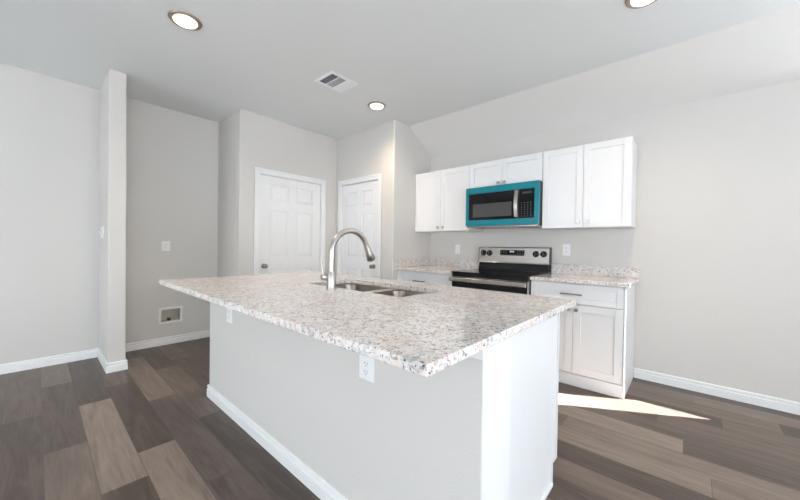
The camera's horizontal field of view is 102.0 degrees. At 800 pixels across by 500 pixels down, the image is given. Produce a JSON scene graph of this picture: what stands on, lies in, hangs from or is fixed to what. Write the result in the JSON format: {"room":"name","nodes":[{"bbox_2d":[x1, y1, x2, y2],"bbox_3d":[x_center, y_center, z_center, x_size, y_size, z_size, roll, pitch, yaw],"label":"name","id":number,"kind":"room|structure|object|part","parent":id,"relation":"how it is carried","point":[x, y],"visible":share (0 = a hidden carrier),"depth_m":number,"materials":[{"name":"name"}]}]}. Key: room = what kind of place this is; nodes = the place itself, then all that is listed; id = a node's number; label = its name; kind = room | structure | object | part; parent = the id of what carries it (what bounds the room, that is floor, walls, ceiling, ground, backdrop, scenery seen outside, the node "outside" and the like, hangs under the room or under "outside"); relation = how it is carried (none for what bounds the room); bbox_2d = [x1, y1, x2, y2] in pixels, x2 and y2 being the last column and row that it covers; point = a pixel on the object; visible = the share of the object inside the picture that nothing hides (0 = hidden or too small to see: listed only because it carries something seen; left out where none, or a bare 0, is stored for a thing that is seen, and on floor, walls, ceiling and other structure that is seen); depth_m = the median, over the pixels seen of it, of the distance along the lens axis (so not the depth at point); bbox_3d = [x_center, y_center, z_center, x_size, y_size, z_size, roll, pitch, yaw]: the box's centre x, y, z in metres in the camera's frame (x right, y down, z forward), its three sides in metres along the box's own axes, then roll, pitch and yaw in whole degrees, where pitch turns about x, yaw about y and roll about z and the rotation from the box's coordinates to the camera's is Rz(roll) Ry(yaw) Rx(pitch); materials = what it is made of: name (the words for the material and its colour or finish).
{"room":"kitchen","nodes":[
{"label":"kitchen","id":0,"kind":"room"},
{"bbox_2d":[0,63,218,363],"bbox_3d":[-3.928,-0.269,2.448,0.120,2.725,4.898,1,1,42],"label":"wall","id":1,"kind":"structure","parent":0,"point":[50,126],"depth_m":3.22,"materials":[{"name":"grey paint"}]},
{"bbox_2d":[0,348,97,374],"bbox_3d":[-4.307,1.050,1.956,0.014,0.088,3.662,1,1,42],"label":"baseboard","id":2,"kind":"structure","parent":1,"relation":"attached to","point":[11,367],"depth_m":3.05,"materials":[{"name":"white paint"}]},
{"bbox_2d":[162,241,169,250],"bbox_3d":[-2.701,-0.046,3.736,0.008,0.115,0.082,1,1,42],"label":"wall outlet","id":3,"kind":"object","parent":1,"relation":"attached to","point":[165,244],"visible":1,"depth_m":3.73,"materials":[{"name":"white plastic"}]},
{"bbox_2d":[126,330,209,351],"bbox_3d":[-2.678,1.052,3.787,0.014,0.088,0.993,1,1,42],"label":"baseboard","id":4,"kind":"structure","parent":1,"relation":"attached to","point":[150,343],"depth_m":3.75,"materials":[{"name":"white paint"}]},
{"bbox_2d":[158,306,182,323],"bbox_3d":[-2.711,0.757,3.811,0.092,0.184,0.235,1,1,42],"label":"box","id":5,"kind":"object","parent":1,"relation":"attached to","point":[168,314],"visible":1,"depth_m":3.82,"materials":[{"name":"white plastic"}]},
{"bbox_2d":[99,69,126,362],"bbox_3d":[-2.803,-0.261,3.153,0.622,2.725,0.123,1,1,42],"label":"wall","id":6,"kind":"structure","parent":0,"point":[113,91],"depth_m":2.96,"materials":[{"name":"grey paint"}]},
{"bbox_2d":[99,226,103,238],"bbox_3d":[-2.845,-0.166,3.097,0.286,0.112,0.016,1,1,42],"label":"light switch","id":7,"kind":"object","parent":6,"relation":"attached to","point":[101,231],"visible":1,"depth_m":3.09,"materials":[{"name":"white plastic"}]},
{"bbox_2d":[97,348,107,373],"bbox_3d":[-2.862,1.057,3.112,0.636,0.088,0.014,1,1,42],"label":"baseboard","id":8,"kind":"structure","parent":6,"relation":"attached to","point":[101,358],"depth_m":3.05,"materials":[{"name":"white paint"}]},
{"bbox_2d":[108,360,125,372],"bbox_3d":[-2.584,1.063,2.957,0.014,0.088,0.123,1,1,42],"label":"baseboard","id":9,"kind":"structure","parent":6,"relation":"attached to","point":[118,365],"depth_m":2.95,"materials":[{"name":"white paint"}]},
{"bbox_2d":[217,111,235,276],"bbox_3d":[-2.093,-0.261,4.013,0.540,2.725,0.120,1,1,42],"label":"wall","id":10,"kind":"structure","parent":0,"point":[226,132],"depth_m":3.96,"materials":[{"name":"grey paint"}]},
{"bbox_2d":[235,109,336,275],"bbox_3d":[-1.422,-0.255,4.272,0.120,2.725,1.399,1,1,42],"label":"wall","id":11,"kind":"structure","parent":0,"point":[264,142],"depth_m":3.96,"materials":[{"name":"grey paint"}]},
{"bbox_2d":[259,174,319,273],"bbox_3d":[-1.401,0.094,4.211,0.106,2.009,0.859,1,1,42],"label":"door","id":12,"kind":"structure","parent":11,"relation":"in","point":[289,228],"depth_m":4.19,"materials":[{"name":"white paint"}]},
{"bbox_2d":[253,167,325,274],"bbox_3d":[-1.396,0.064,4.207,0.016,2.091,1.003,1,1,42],"label":"trim","id":13,"kind":"structure","parent":11,"relation":"attached to","point":[257,170],"depth_m":3.96,"materials":[{"name":"white paint"}]},
{"bbox_2d":[210,302,481,499],"bbox_3d":[-0.544,0.729,1.811,2.286,0.838,0.205,1,1,42],"label":"wall","id":14,"kind":"structure","parent":0,"point":[403,434],"depth_m":1.36,"materials":[{"name":"grey paint"}]},
{"bbox_2d":[227,308,231,322],"bbox_3d":[-1.176,0.444,2.231,0.086,0.112,0.008,1,1,42],"label":"wall outlet","id":15,"kind":"object","parent":14,"relation":"attached to","point":[229,311],"visible":0.88,"depth_m":2.22,"materials":[{"name":"white plastic"}]},
{"bbox_2d":[207,384,347,499],"bbox_3d":[-0.628,1.103,1.738,2.300,0.088,0.014,1,1,42],"label":"baseboard","id":16,"kind":"structure","parent":14,"relation":"attached to","point":[322,489],"depth_m":1.76,"materials":[{"name":"white paint"}]},
{"bbox_2d":[359,354,374,382],"bbox_3d":[-0.135,0.475,1.304,0.086,0.100,0.008,1,1,42],"label":"wall outlet","id":17,"kind":"object","parent":14,"relation":"attached to","point":[366,364],"visible":0.88,"depth_m":1.30,"materials":[{"name":"white plastic"}]},
{"bbox_2d":[363,360,368,367],"bbox_3d":[-0.136,0.458,1.303,0.038,0.025,0.002,1,1,42],"label":"socket","id":18,"kind":"object","parent":17,"relation":"attached to","point":[365,362],"depth_m":1.30,"materials":[{"name":"grey plastic"}]},
{"bbox_2d":[363,368,368,375],"bbox_3d":[-0.137,0.492,1.303,0.038,0.025,0.002,1,1,42],"label":"socket","id":19,"kind":"object","parent":17,"relation":"attached to","point":[365,370],"depth_m":1.30,"materials":[{"name":"grey plastic"}]},
{"bbox_2d":[470,336,511,359],"bbox_3d":[-0.538,0.288,1.803,2.290,0.044,0.209,1,1,42],"label":"cap","id":20,"kind":"object","parent":14,"relation":"on","point":[482,355],"visible":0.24,"depth_m":1.01,"materials":[{"name":"white paint"}]},
{"bbox_2d":[480,345,511,499],"bbox_3d":[0.311,0.748,1.050,0.004,0.836,0.205,1,1,42],"label":"trim","id":21,"kind":"structure","parent":14,"relation":"attached to","point":[496,369],"depth_m":1.04,"materials":[{"name":"white paint"}]},
{"bbox_2d":[336,125,379,273],"bbox_3d":[-0.588,-0.246,4.506,0.936,2.725,0.120,1,1,42],"label":"wall","id":22,"kind":"structure","parent":0,"point":[357,153],"depth_m":4.42,"materials":[{"name":"grey paint"}]},
{"bbox_2d":[337,173,381,278],"bbox_3d":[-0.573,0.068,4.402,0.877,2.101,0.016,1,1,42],"label":"trim","id":23,"kind":"structure","parent":22,"relation":"attached to","point":[378,176],"depth_m":4.22,"materials":[{"name":"white paint"}]},
{"bbox_2d":[342,180,377,277],"bbox_3d":[-0.571,0.099,4.406,0.733,2.019,0.106,1,1,42],"label":"door","id":24,"kind":"structure","parent":22,"relation":"in","point":[360,200],"depth_m":4.40,"materials":[{"name":"white paint"}]},
{"bbox_2d":[0,0,799,156],"bbox_3d":[-0.460,-1.436,0.703,7.750,0.497,7.200,1,1,42],"label":"ceiling","id":25,"kind":"structure","parent":0,"point":[462,75],"depth_m":2.56,"materials":[{"name":"white paint"}]},
{"bbox_2d":[168,10,201,30],"bbox_3d":[-1.489,-1.585,2.247,0.200,0.022,0.200,1,1,42],"label":"recessed light","id":26,"kind":"object","parent":25,"relation":"in","point":[183,19],"visible":1,"depth_m":2.22,"materials":[{"name":"beige"}]},
{"bbox_2d":[173,14,196,28],"bbox_3d":[-1.489,-1.583,2.247,0.138,0.019,0.138,1,1,42],"label":"diffuser","id":27,"kind":"object","parent":26,"relation":"attached to","point":[185,21],"depth_m":2.23,"materials":[{"name":"white plastic"}]},
{"bbox_2d":[315,71,357,92],"bbox_3d":[-0.603,-1.588,3.071,0.267,0.008,0.308,1,1,42],"label":"ceiling vent","id":28,"kind":"object","parent":25,"relation":"in","point":[332,80],"visible":1,"depth_m":3.06,"materials":[{"name":"white metal"}]},
{"bbox_3d":[-0.603,-1.591,3.071,0.211,0.002,0.252,1,1,42],"label":"duct shadow plate","id":29,"kind":"part","parent":28,"relation":"part of","materials":[{"name":"grey metal"}]},
{"bbox_2d":[368,101,385,109],"bbox_3d":[-0.257,-1.582,3.568,0.200,0.022,0.200,1,1,42],"label":"recessed light","id":30,"kind":"object","parent":25,"relation":"in","point":[375,105],"visible":1,"depth_m":3.54,"materials":[{"name":"beige"}]},
{"bbox_2d":[370,104,382,108],"bbox_3d":[-0.257,-1.581,3.568,0.138,0.019,0.138,1,1,42],"label":"diffuser","id":31,"kind":"object","parent":30,"relation":"attached to","point":[372,106],"depth_m":3.55,"materials":[{"name":"white plastic"}]},
{"bbox_2d":[625,0,656,8],"bbox_3d":[1.494,-1.540,1.976,0.200,0.022,0.200,1,1,42],"label":"recessed light","id":32,"kind":"object","parent":25,"relation":"in","point":[632,4],"visible":1,"depth_m":2.02,"materials":[{"name":"beige"}]},
{"bbox_2d":[631,0,652,5],"bbox_3d":[1.494,-1.539,1.976,0.138,0.019,0.138,1,1,42],"label":"diffuser","id":33,"kind":"object","parent":32,"relation":"attached to","point":[633,2],"depth_m":2.01,"materials":[{"name":"white plastic"}]},
{"bbox_2d":[0,337,799,499],"bbox_3d":[-0.449,1.210,0.786,7.750,0.100,7.566,1,1,42],"label":"floor","id":34,"kind":"structure","parent":0,"point":[150,429],"depth_m":1.94,"materials":[{"name":"wood"}]},
{"bbox_2d":[397,270,451,285],"bbox_3d":[0.469,0.696,4.019,0.801,0.883,0.702,1,1,42],"label":"base cabinet","id":35,"kind":"object","parent":34,"relation":"on","point":[409,276],"visible":0.16,"depth_m":3.76,"materials":[{"name":"white paint"}]},
{"bbox_2d":[396,258,478,273],"bbox_3d":[0.477,0.188,4.018,0.799,0.132,0.697,1,1,42],"label":"countertop","id":36,"kind":"structure","parent":35,"relation":"on","point":[431,265],"depth_m":4.14,"materials":[{"name":"stone"}]},
{"bbox_2d":[449,247,551,294],"bbox_3d":[1.065,0.559,3.466,0.822,1.185,0.729,1,1,42],"label":"range","id":37,"kind":"object","parent":34,"relation":"on","point":[531,260],"visible":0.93,"depth_m":3.46,"materials":[{"name":"grey metal"}]},
{"bbox_3d":[0.863,0.571,3.239,0.806,0.561,0.004,1,1,42],"label":"door glass","id":38,"kind":"part","parent":37,"relation":"part of","materials":[{"name":"black glass"}]},
{"bbox_3d":[0.885,0.268,3.256,0.812,0.036,0.043,1,1,42],"label":"rail","id":39,"kind":"part","parent":37,"relation":"part of","materials":[{"name":"silver metal"}]},
{"bbox_3d":[0.879,0.602,3.258,0.810,0.628,0.046,1,1,42],"label":"oven door","id":40,"kind":"part","parent":37,"relation":"part of","materials":[{"name":"silver metal"}]},
{"bbox_2d":[452,269,548,277],"bbox_3d":[1.060,0.242,3.452,0.816,0.016,0.600,1,1,42],"label":"cooktop","id":41,"kind":"object","parent":37,"relation":"in","point":[488,273],"depth_m":3.38,"materials":[{"name":"black glass"}]},
{"bbox_3d":[1.524,0.046,3.446,0.068,0.068,0.033,1,1,42],"label":"knob","id":42,"kind":"part","parent":37,"relation":"part of","materials":[{"name":"black plastic"}]},
{"bbox_2d":[509,313,559,499],"bbox_3d":[-0.246,0.707,2.163,2.263,0.882,0.715,1,1,42],"label":"base cabinet","id":43,"kind":"object","parent":34,"relation":"on","point":[535,349],"visible":0.11,"depth_m":1.41,"materials":[{"name":"white paint"}]},
{"bbox_2d":[159,271,575,376],"bbox_3d":[-0.403,0.249,1.984,2.373,0.030,1.273,1,1,42],"label":"countertop","id":44,"kind":"structure","parent":43,"relation":"on","point":[426,334],"depth_m":1.30,"materials":[{"name":"stone"}]},
{"bbox_2d":[320,228,374,289],"bbox_3d":[-0.325,0.047,2.079,0.110,0.374,0.387,1,1,42],"label":"faucet","id":45,"kind":"object","parent":44,"relation":"on","point":[330,276],"visible":1,"depth_m":1.96,"materials":[{"name":"grey metal"}]},
{"bbox_3d":[-0.450,0.164,1.969,0.057,0.046,0.046,1,1,28],"label":"handle","id":46,"kind":"part","parent":45,"relation":"part of","materials":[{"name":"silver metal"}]},
{"bbox_3d":[-0.318,-0.005,2.049,0.035,0.269,0.309,1,1,42],"label":"spout","id":47,"kind":"part","parent":45,"relation":"part of","materials":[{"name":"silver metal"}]},
{"bbox_2d":[323,283,425,296],"bbox_3d":[-0.191,0.372,2.111,0.945,0.210,0.465,1,1,42],"label":"sink","id":48,"kind":"object","parent":44,"relation":"in","point":[395,292],"visible":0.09,"depth_m":2.21,"materials":[{"name":"silver metal"}]},
{"bbox_3d":[-0.350,0.370,2.253,0.477,0.207,0.435,1,1,42],"label":"bowl","id":49,"kind":"part","parent":48,"relation":"part of","materials":[{"name":"silver metal"}]},
{"bbox_3d":[-0.006,0.365,1.947,0.413,0.182,0.435,1,1,42],"label":"bowl","id":50,"kind":"part","parent":48,"relation":"part of","materials":[{"name":"silver metal"}]},
{"bbox_2d":[531,280,634,398],"bbox_3d":[1.673,0.724,2.986,0.732,0.883,0.644,1,1,42],"label":"base cabinet","id":51,"kind":"object","parent":34,"relation":"on","point":[596,334],"visible":0.72,"depth_m":2.69,"materials":[{"name":"white paint"}]},
{"bbox_3d":[1.351,0.756,2.904,0.356,0.588,0.019,1,1,42],"label":"door","id":52,"kind":"part","parent":51,"relation":"part of","materials":[{"name":"white paint"}]},
{"bbox_3d":[1.462,0.378,2.768,0.170,0.013,0.036,1,1,42],"label":"handle","id":53,"kind":"part","parent":51,"relation":"part of","materials":[{"name":"silver metal"}]},
{"bbox_3d":[1.491,0.375,2.779,0.716,0.167,0.019,1,1,42],"label":"drawer","id":54,"kind":"part","parent":51,"relation":"part of","materials":[{"name":"white paint"}]},
{"bbox_2d":[530,264,639,287],"bbox_3d":[1.694,0.216,2.973,0.757,0.132,0.639,1,1,42],"label":"countertop","id":55,"kind":"structure","parent":51,"relation":"on","point":[617,276],"depth_m":3.02,"materials":[{"name":"stone"}]},
{"bbox_3d":[1.619,0.762,2.665,0.358,0.588,0.019,1,1,42],"label":"door","id":56,"kind":"part","parent":51,"relation":"part of","materials":[{"name":"white paint"}]},
{"bbox_3d":[1.956,0.730,2.760,0.010,0.883,0.607,1,1,42],"label":"panel","id":57,"kind":"part","parent":51,"relation":"part of","materials":[{"name":"white paint"}]},
{"bbox_2d":[379,120,430,279],"bbox_3d":[0.109,-0.235,4.390,0.259,2.725,0.873,1,1,42],"label":"wall","id":58,"kind":"structure","parent":0,"point":[402,156],"depth_m":4.09,"materials":[{"name":"grey paint"}]},
{"bbox_2d":[429,79,799,401],"bbox_3d":[2.590,-0.041,2.686,5.720,2.444,0.120,1,1,42],"label":"wall","id":59,"kind":"structure","parent":0,"point":[714,242],"depth_m":2.67,"materials":[{"name":"grey paint"}]},
{"bbox_2d":[415,165,481,232],"bbox_3d":[0.604,-0.614,4.134,0.803,0.758,0.354,1,1,42],"label":"upper cabinet","id":60,"kind":"object","parent":59,"relation":"attached to","point":[440,206],"visible":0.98,"depth_m":4.00,"materials":[{"name":"white paint"}]},
{"bbox_3d":[0.360,-0.617,4.162,0.398,0.754,0.019,1,1,42],"label":"door","id":61,"kind":"part","parent":60,"relation":"part of","materials":[{"name":"white paint"}]},
{"bbox_3d":[0.660,-0.610,3.895,0.398,0.754,0.019,1,1,42],"label":"door","id":62,"kind":"part","parent":60,"relation":"part of","materials":[{"name":"white paint"}]},
{"bbox_2d":[429,258,478,268],"bbox_3d":[0.702,0.173,4.270,0.799,0.102,0.020,1,1,42],"label":"backsplash","id":63,"kind":"structure","parent":59,"relation":"attached to","point":[433,261],"depth_m":4.25,"materials":[{"name":"stone"}]},
{"bbox_2d":[455,245,459,253],"bbox_3d":[0.755,-0.011,4.233,0.075,0.118,0.008,1,1,42],"label":"wall outlet","id":64,"kind":"object","parent":59,"relation":"attached to","point":[457,247],"visible":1,"depth_m":4.23,"materials":[{"name":"white plastic"}]},
{"bbox_2d":[470,152,542,187],"bbox_3d":[1.212,-0.838,3.594,0.812,0.289,0.354,1,1,42],"label":"upper cabinet","id":65,"kind":"object","parent":59,"relation":"attached to","point":[524,168],"visible":0.73,"depth_m":3.45,"materials":[{"name":"white paint"}]},
{"bbox_3d":[0.961,-0.842,3.627,0.388,0.285,0.019,1,1,42],"label":"door","id":66,"kind":"part","parent":65,"relation":"part of","materials":[{"name":"white paint"}]},
{"bbox_2d":[466,180,542,228],"bbox_3d":[1.171,-0.467,3.560,0.810,0.446,0.457,1,1,42],"label":"microwave","id":67,"kind":"object","parent":65,"relation":"attached to","point":[512,205],"visible":0.98,"depth_m":3.39,"materials":[{"name":"teal plastic film"},{"name":"brushed steel"},{"name":"black glass"}]},
{"bbox_3d":[0.988,-0.475,3.503,0.537,0.293,0.025,1,1,42],"label":"door glass","id":68,"kind":"part","parent":67,"relation":"part of","materials":[{"name":"black glass"}]},
{"bbox_3d":[1.178,-0.470,3.284,0.042,0.270,0.053,1,1,42],"label":"handle","id":69,"kind":"part","parent":67,"relation":"part of","materials":[{"name":"silver metal"}]},
{"bbox_3d":[1.276,-0.468,3.247,0.145,0.293,0.025,1,1,42],"label":"control panel","id":70,"kind":"part","parent":67,"relation":"part of","materials":[{"name":"black glass"}]},
{"bbox_3d":[1.263,-0.834,3.358,0.418,0.285,0.019,1,1,42],"label":"door","id":71,"kind":"part","parent":65,"relation":"part of","materials":[{"name":"white paint"}]},
{"bbox_2d":[562,244,570,255],"bbox_3d":[1.730,0.000,3.366,0.075,0.118,0.008,1,1,42],"label":"wall outlet","id":72,"kind":"object","parent":59,"relation":"attached to","point":[566,247],"visible":1,"depth_m":3.36,"materials":[{"name":"white plastic"}]},
{"bbox_2d":[542,136,636,229],"bbox_3d":[1.784,-0.588,3.084,0.726,0.762,0.354,1,1,42],"label":"upper cabinet","id":73,"kind":"object","parent":59,"relation":"attached to","point":[592,185],"visible":1,"depth_m":2.94,"materials":[{"name":"white paint"}]},
{"bbox_3d":[1.554,-0.591,3.099,0.356,0.758,0.019,1,1,42],"label":"door","id":74,"kind":"part","parent":73,"relation":"part of","materials":[{"name":"white paint"}]},
{"bbox_3d":[1.824,-0.585,2.858,0.362,0.758,0.019,1,1,42],"label":"door","id":75,"kind":"part","parent":73,"relation":"part of","materials":[{"name":"white paint"}]},
{"bbox_2d":[551,264,639,277],"bbox_3d":[1.900,0.202,3.204,0.757,0.102,0.020,1,1,42],"label":"backsplash","id":76,"kind":"structure","parent":59,"relation":"attached to","point":[593,270],"depth_m":3.17,"materials":[{"name":"stone"}]},
{"bbox_2d":[634,368,799,414],"bbox_3d":[3.365,1.157,1.905,3.243,0.088,0.014,1,1,42],"label":"baseboard","id":77,"kind":"structure","parent":59,"relation":"attached to","point":[784,405],"depth_m":2.60,"materials":[{"name":"white paint"}]}
]}

